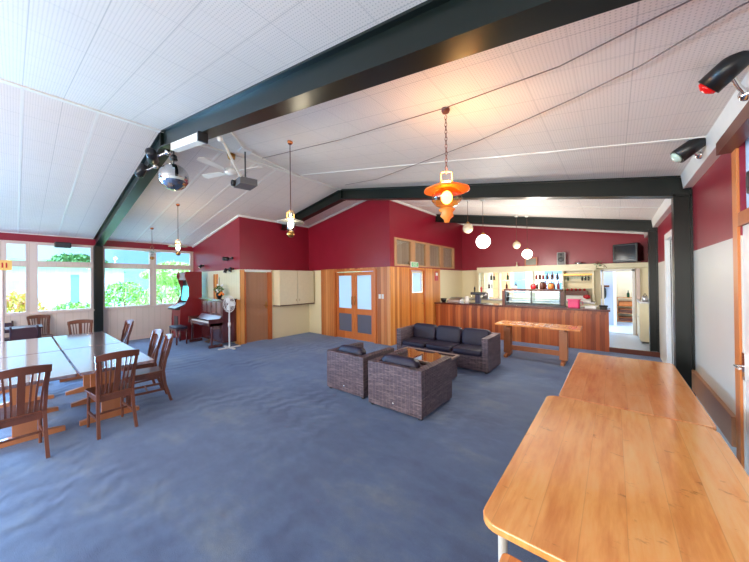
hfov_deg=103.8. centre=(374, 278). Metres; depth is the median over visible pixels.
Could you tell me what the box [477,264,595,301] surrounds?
shelving
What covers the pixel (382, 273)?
trim
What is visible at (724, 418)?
trim
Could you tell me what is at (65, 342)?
trestle table
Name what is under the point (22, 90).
trim
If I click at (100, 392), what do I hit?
dining chair
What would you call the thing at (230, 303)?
pedestal fan
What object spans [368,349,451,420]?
wicker armchair
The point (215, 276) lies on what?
trim
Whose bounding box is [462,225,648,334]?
wall
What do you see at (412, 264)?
exit sign
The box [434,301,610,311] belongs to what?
countertop
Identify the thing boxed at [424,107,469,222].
pendant
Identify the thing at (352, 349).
cushion
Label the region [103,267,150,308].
window
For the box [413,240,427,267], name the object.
window
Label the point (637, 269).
trim
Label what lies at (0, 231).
trim
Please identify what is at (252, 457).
floor
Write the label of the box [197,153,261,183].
ceiling fan
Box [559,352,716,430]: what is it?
wooden table
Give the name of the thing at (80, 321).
dining chair
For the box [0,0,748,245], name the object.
ceiling
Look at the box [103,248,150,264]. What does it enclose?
window
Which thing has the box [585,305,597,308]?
paper stack
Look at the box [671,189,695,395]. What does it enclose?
column
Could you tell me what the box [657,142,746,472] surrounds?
wall
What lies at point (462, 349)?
seat cushion
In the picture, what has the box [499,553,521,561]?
wooden table
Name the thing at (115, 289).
shrub
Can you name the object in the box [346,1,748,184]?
cable
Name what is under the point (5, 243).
window
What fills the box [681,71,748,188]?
trim
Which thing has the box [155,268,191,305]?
window
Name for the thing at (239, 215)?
trim
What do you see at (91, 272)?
window
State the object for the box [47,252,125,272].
tree
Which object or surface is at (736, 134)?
trim
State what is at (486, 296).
urn
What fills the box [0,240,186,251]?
trim
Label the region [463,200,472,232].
globe pendant
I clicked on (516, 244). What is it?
globe pendant
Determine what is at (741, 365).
door
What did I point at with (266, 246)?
wall
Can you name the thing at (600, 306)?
phone
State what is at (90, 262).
window
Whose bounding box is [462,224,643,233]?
trim
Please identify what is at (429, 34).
beam
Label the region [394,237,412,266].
window
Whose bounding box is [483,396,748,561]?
wooden table
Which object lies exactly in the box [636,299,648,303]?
countertop
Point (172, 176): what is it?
ball
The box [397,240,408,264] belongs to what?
blind
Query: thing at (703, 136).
trim
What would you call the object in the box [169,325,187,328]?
cushion
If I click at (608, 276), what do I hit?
door
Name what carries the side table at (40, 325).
on the floor at (252, 457)
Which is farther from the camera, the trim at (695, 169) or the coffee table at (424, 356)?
the coffee table at (424, 356)
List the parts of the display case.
panel, panel, panel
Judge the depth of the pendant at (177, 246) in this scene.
6.84 m
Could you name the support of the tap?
on the bar counter at (594, 334)
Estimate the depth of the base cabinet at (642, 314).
7.21 m
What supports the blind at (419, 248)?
attached to the window at (420, 249)
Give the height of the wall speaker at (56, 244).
0.140 m
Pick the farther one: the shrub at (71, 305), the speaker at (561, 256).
the shrub at (71, 305)
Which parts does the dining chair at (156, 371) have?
leg, seat, seat frame, leg, leg, rail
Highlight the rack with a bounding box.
[564,288,587,300]
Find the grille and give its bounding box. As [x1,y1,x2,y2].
[56,242,69,246]
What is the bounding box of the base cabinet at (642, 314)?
[636,299,648,343]
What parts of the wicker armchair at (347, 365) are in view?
backrest, arm, arm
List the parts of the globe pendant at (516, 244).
globe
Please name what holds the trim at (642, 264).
attached to the wall at (585, 247)
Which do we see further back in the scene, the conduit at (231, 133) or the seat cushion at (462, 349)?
the seat cushion at (462, 349)
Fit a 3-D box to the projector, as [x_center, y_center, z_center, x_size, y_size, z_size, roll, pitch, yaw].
[-2.179,-1.814,4.865,0.330,0.610,0.414,0,0,-42]
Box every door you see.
[244,269,271,343]
[333,269,376,343]
[409,269,425,324]
[601,272,613,324]
[664,229,673,363]
[731,138,748,475]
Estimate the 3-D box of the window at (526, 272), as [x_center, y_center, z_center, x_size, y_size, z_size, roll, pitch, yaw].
[6.390,0.134,13.548,1.200,1.200,0.120,-1,0,39]
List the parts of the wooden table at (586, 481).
leg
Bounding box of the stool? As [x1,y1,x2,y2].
[169,325,187,344]
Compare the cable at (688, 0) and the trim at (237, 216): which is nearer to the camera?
the cable at (688, 0)
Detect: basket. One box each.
[618,301,631,305]
[618,308,631,312]
[619,316,632,320]
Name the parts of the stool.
frame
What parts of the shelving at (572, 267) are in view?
shelf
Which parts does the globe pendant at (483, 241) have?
globe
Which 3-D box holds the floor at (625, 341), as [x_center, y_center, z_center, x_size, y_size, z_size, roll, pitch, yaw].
[6.393,1.665,10.197,6.200,0.100,6.320,-1,0,39]
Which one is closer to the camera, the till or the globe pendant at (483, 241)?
the globe pendant at (483, 241)
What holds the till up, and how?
on the bar counter at (594, 334)
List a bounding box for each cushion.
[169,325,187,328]
[339,345,365,354]
[381,354,420,367]
[402,337,435,347]
[413,323,436,339]
[426,340,461,351]
[436,325,462,342]
[453,343,481,356]
[462,328,491,345]
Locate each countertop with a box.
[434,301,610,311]
[463,297,595,306]
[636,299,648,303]
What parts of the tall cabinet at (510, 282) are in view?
door, door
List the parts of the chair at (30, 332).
leg, leg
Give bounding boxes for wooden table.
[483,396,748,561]
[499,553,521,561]
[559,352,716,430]
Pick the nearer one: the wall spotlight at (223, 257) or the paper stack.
the paper stack
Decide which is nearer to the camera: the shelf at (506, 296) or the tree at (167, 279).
the shelf at (506, 296)
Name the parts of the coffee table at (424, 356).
glass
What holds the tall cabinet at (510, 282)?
on the floor at (625, 341)
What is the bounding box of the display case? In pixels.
[502,289,565,306]
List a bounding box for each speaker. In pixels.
[54,242,70,247]
[557,252,565,264]
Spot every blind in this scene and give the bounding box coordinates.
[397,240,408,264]
[415,243,423,265]
[430,246,438,266]
[443,248,450,266]
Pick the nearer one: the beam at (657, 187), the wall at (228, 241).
the beam at (657, 187)
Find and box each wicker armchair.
[327,342,393,398]
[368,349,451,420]
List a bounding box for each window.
[4,242,27,261]
[4,265,27,314]
[36,244,91,263]
[36,266,92,312]
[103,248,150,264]
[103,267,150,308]
[155,251,190,265]
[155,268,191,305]
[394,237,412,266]
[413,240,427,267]
[428,243,441,267]
[442,246,454,268]
[514,272,526,294]
[542,271,558,292]
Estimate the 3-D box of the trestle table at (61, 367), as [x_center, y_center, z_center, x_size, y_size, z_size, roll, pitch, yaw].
[-4.080,1.407,3.422,1.720,0.750,0.710,-1,0,39]
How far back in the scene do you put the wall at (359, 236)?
8.61 m
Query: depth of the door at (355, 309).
8.45 m
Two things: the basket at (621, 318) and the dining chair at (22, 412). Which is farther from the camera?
the basket at (621, 318)
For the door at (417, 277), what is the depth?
8.80 m
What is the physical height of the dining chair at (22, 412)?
0.937 m
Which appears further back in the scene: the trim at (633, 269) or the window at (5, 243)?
the trim at (633, 269)
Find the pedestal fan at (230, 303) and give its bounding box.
[218,296,240,349]
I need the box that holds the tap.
[469,287,485,303]
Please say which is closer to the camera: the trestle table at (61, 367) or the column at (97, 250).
the trestle table at (61, 367)
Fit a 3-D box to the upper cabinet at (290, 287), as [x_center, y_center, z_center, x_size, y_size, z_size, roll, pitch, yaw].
[-2.493,0.292,9.200,0.351,1.065,1.320,-1,0,39]
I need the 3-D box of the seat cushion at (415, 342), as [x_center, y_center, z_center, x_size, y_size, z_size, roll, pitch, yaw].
[0.999,1.408,6.502,0.579,0.130,0.610,-1,0,39]
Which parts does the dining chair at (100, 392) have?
leg, leg, seat, seat frame, rail, leg, leg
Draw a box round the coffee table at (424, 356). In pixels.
[395,347,459,378]
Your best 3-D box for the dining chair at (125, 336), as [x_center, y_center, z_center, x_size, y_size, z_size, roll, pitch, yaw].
[-5.256,1.340,5.960,0.395,0.937,0.572,-1,0,33]
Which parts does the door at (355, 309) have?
pane, pane, pane, pane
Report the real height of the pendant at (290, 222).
1.368 m
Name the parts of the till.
drawer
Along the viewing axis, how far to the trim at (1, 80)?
4.03 m
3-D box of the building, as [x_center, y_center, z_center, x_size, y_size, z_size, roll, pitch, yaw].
[-18.939,0.759,16.324,2.600,3.000,8.000,-1,0,39]
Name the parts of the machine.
panel, coin door, panel, control panel, panel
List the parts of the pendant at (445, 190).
chain, bulb, lamp shade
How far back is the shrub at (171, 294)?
12.23 m
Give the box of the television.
[613,243,643,262]
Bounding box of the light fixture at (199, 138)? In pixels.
[171,131,207,151]
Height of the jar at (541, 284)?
0.200 m
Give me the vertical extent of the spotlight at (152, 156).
0.207 m
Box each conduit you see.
[217,136,240,176]
[230,132,243,148]
[251,153,298,175]
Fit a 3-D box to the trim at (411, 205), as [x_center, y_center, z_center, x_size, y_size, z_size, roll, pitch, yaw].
[3.115,-1.684,6.874,5.310,0.940,0.030,-1,0,39]
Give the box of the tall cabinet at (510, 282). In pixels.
[493,272,513,297]
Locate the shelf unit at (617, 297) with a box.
[617,297,632,321]
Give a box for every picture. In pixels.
[525,257,537,265]
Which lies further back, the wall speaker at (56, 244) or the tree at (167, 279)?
the tree at (167, 279)
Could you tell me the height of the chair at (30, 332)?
0.844 m
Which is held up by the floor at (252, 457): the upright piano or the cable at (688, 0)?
the upright piano
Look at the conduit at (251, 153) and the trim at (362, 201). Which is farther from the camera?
the trim at (362, 201)
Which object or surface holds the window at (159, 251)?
in the wall at (146, 319)
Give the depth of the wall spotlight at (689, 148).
2.69 m
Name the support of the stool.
on the floor at (252, 457)
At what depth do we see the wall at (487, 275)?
13.66 m
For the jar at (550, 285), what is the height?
0.170 m
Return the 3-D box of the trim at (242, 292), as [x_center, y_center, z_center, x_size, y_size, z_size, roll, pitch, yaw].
[-3.626,0.784,8.061,0.020,2.040,0.120,-1,0,39]
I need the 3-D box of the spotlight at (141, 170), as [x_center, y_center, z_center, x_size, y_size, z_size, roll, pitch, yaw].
[-3.672,-1.732,4.722,0.325,0.244,0.130,-1,0,-12]
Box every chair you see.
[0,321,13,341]
[0,364,51,458]
[9,325,38,340]
[26,315,53,338]
[67,319,92,367]
[84,349,139,439]
[120,329,163,397]
[121,320,133,344]
[124,334,173,405]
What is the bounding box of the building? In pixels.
[7,267,124,312]
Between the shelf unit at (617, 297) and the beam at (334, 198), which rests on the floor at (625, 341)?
the shelf unit at (617, 297)
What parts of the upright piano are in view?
leg, panel, panel, leg, panel, panel, lid, panel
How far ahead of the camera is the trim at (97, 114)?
4.96 m
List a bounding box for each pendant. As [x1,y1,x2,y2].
[143,228,159,259]
[169,204,186,255]
[276,140,303,236]
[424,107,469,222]
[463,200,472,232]
[476,200,489,247]
[513,215,520,248]
[522,215,532,258]
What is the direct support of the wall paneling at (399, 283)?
attached to the wall at (409, 223)
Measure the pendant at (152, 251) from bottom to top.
0.872 m
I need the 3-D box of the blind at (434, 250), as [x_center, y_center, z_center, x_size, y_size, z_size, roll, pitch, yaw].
[1.931,-0.728,9.722,0.015,0.670,0.780,-1,0,39]
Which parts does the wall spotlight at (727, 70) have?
arm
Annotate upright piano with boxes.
[188,297,236,348]
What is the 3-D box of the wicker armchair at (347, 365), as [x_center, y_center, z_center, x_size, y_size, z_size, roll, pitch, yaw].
[-0.221,1.404,4.755,0.780,0.692,0.790,-1,0,39]
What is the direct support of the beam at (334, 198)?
attached to the wall at (266, 246)
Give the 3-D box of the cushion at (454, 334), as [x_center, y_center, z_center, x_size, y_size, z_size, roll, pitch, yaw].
[1.616,1.211,6.334,0.571,0.378,0.219,-1,0,39]
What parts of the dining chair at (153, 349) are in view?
seat frame, leg, rail, leg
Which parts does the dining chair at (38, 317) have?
rail, seat, leg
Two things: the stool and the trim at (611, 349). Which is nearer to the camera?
the trim at (611, 349)
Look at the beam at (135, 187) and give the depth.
5.91 m
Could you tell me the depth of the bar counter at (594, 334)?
7.75 m
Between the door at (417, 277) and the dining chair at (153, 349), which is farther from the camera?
the door at (417, 277)
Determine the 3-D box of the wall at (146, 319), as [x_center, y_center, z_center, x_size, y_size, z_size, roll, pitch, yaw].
[-9.044,0.372,6.720,0.120,2.959,9.000,-1,0,39]
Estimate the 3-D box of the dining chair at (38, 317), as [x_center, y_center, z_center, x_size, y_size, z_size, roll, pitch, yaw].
[-8.177,1.377,7.197,0.572,0.937,0.395,-1,0,33]
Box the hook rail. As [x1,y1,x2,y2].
[601,285,608,298]
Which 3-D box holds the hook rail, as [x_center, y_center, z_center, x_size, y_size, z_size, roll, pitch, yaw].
[7.756,0.490,10.166,0.580,0.500,0.140,-1,0,39]
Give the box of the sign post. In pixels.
[0,260,11,341]
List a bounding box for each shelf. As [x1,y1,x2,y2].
[506,296,558,297]
[506,301,558,303]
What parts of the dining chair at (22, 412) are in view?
seat frame, seat, rail, leg, leg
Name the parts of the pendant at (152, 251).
lamp shade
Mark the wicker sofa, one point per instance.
(478, 349)
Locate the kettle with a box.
[641,295,648,301]
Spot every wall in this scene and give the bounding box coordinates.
[0,232,192,345]
[193,217,242,342]
[243,217,308,338]
[309,200,391,333]
[391,201,462,300]
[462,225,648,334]
[485,273,492,296]
[493,271,631,318]
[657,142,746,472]
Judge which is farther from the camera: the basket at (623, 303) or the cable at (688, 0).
the basket at (623, 303)
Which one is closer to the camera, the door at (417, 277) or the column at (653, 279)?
the column at (653, 279)
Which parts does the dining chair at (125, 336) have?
leg, rail, leg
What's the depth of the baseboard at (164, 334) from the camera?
8.95 m
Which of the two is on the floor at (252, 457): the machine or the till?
the machine
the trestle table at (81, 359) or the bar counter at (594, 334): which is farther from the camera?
the bar counter at (594, 334)
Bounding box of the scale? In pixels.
[582,295,590,301]
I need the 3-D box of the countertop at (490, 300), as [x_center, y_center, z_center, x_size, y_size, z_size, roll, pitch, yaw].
[4.855,1.168,9.854,4.100,0.920,0.570,-1,0,39]
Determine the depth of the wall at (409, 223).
9.68 m
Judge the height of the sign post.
2.190 m
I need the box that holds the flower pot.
[213,277,224,297]
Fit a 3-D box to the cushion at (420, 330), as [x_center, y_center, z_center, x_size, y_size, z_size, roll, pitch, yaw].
[1.161,1.218,6.705,0.571,0.378,0.219,-1,0,39]
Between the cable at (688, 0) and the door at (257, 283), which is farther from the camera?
the door at (257, 283)
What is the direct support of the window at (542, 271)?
in the wall at (623, 278)
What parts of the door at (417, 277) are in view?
pane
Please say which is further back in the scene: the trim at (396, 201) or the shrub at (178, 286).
the shrub at (178, 286)
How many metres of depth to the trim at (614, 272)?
9.95 m
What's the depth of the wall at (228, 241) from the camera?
8.65 m
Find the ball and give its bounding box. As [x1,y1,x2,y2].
[158,151,188,190]
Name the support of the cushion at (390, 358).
on the wicker armchair at (397, 381)
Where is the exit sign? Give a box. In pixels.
[410,262,417,267]
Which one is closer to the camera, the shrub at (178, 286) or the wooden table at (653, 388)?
the wooden table at (653, 388)
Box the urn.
[481,292,488,298]
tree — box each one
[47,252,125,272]
[139,260,188,298]
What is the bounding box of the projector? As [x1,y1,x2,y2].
[231,147,257,190]
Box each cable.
[264,0,691,157]
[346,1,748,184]
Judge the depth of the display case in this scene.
7.95 m
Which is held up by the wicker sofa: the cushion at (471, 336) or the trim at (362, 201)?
the cushion at (471, 336)
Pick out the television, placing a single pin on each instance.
(629, 252)
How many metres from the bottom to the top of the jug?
0.200 m
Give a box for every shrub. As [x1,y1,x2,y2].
[7,290,47,312]
[51,300,89,309]
[105,280,147,306]
[134,285,178,304]
[166,282,179,302]
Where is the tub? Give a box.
[567,299,582,307]
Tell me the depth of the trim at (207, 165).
6.43 m
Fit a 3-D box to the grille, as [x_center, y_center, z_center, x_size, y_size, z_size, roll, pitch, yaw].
[-8.025,-0.864,7.576,0.008,0.100,0.240,-1,0,39]
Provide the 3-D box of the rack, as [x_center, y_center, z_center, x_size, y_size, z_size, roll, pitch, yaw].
[6.090,0.497,8.880,0.580,0.385,0.220,-1,0,39]
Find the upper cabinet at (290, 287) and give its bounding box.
[273,270,313,305]
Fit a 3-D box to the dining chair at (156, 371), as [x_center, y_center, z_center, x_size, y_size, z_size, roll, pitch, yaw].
[-3.248,1.310,4.247,0.572,0.937,0.395,0,0,-44]
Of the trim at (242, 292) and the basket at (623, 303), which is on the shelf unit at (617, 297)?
the basket at (623, 303)
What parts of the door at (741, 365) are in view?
handle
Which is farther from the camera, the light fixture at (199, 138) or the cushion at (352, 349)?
the cushion at (352, 349)
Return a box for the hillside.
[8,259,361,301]
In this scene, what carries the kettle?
on the countertop
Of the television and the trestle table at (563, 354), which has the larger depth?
the television
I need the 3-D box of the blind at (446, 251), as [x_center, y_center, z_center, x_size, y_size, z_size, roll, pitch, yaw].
[2.556,-0.730,10.490,0.015,0.670,0.800,-1,0,39]
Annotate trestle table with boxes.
[0,337,60,407]
[0,351,76,447]
[53,331,121,394]
[63,342,154,425]
[495,320,582,365]
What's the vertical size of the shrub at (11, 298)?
1.876 m
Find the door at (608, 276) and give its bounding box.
[601,272,613,324]
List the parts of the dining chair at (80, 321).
rail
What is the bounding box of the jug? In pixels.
[464,296,470,302]
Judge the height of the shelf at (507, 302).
0.012 m
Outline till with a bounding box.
[447,297,463,302]
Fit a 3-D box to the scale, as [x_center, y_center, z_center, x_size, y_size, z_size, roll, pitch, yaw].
[6.180,0.582,8.562,0.200,0.210,0.120,-1,0,39]
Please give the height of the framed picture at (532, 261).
0.290 m
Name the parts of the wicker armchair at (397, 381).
arm, backrest, arm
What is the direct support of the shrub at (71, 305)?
on the ground
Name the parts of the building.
door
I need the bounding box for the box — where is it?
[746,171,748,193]
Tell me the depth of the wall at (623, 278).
11.14 m
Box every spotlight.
[134,163,157,177]
[145,147,170,164]
[222,256,232,260]
[670,138,705,162]
[698,50,748,100]
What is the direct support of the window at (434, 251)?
in the wall at (409, 223)
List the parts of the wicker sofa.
arm, arm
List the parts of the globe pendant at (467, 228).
globe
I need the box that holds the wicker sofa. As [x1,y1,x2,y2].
[397,323,500,373]
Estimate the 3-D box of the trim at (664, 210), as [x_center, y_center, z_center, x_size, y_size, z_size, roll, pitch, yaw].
[4.998,-1.185,5.051,0.100,0.167,3.430,-1,0,39]
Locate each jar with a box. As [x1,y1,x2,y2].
[539,282,544,288]
[548,283,553,288]
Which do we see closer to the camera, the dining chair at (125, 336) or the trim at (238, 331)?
the dining chair at (125, 336)
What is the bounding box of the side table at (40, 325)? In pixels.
[5,324,42,337]
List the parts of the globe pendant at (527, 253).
globe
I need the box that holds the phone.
[599,305,607,308]
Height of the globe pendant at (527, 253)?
1.137 m
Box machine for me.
[168,272,201,339]
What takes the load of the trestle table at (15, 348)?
on the floor at (252, 457)
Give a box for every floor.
[0,332,661,561]
[609,321,654,351]
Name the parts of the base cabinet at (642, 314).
door, door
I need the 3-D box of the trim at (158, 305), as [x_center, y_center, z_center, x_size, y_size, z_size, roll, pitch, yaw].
[-9.005,0.881,6.624,0.050,0.030,8.900,-1,0,39]
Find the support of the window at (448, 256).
in the wall at (409, 223)
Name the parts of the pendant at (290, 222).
lamp shade, rod, bulb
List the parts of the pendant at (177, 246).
lamp shade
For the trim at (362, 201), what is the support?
attached to the wall at (359, 236)
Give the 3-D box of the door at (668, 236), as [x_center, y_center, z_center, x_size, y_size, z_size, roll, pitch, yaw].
[4.726,0.473,4.568,0.170,2.450,1.250,-1,0,39]
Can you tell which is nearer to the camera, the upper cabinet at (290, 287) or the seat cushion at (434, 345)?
the seat cushion at (434, 345)
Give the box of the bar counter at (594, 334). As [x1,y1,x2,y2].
[434,301,610,351]
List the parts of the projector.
ceiling plate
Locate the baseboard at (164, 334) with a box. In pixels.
[58,332,171,348]
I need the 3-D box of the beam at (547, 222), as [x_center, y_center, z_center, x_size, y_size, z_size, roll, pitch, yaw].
[4.117,-1.566,8.102,5.310,1.182,0.170,-1,0,39]
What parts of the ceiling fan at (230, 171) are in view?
blade, blade, motor, blade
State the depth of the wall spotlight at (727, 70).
1.73 m
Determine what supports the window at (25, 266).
in the wall at (146, 319)
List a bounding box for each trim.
[0,78,340,189]
[0,231,186,245]
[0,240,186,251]
[5,305,171,315]
[17,89,23,232]
[57,113,98,235]
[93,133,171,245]
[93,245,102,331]
[134,152,220,241]
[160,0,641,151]
[160,163,255,243]
[178,170,275,243]
[192,215,238,247]
[213,274,217,296]
[235,300,240,344]
[239,215,307,227]
[240,270,244,343]
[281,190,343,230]
[299,136,705,175]
[308,200,366,227]
[321,267,389,345]
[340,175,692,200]
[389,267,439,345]
[390,200,461,224]
[411,205,659,207]
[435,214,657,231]
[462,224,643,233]
[596,262,647,267]
[601,268,635,335]
[609,347,659,357]
[613,271,616,325]
[636,268,639,335]
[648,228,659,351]
[651,199,670,227]
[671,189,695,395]
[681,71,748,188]
[692,370,735,446]
[716,101,748,155]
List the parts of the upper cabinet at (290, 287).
door, rail, door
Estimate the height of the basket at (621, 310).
0.142 m
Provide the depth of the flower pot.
8.22 m

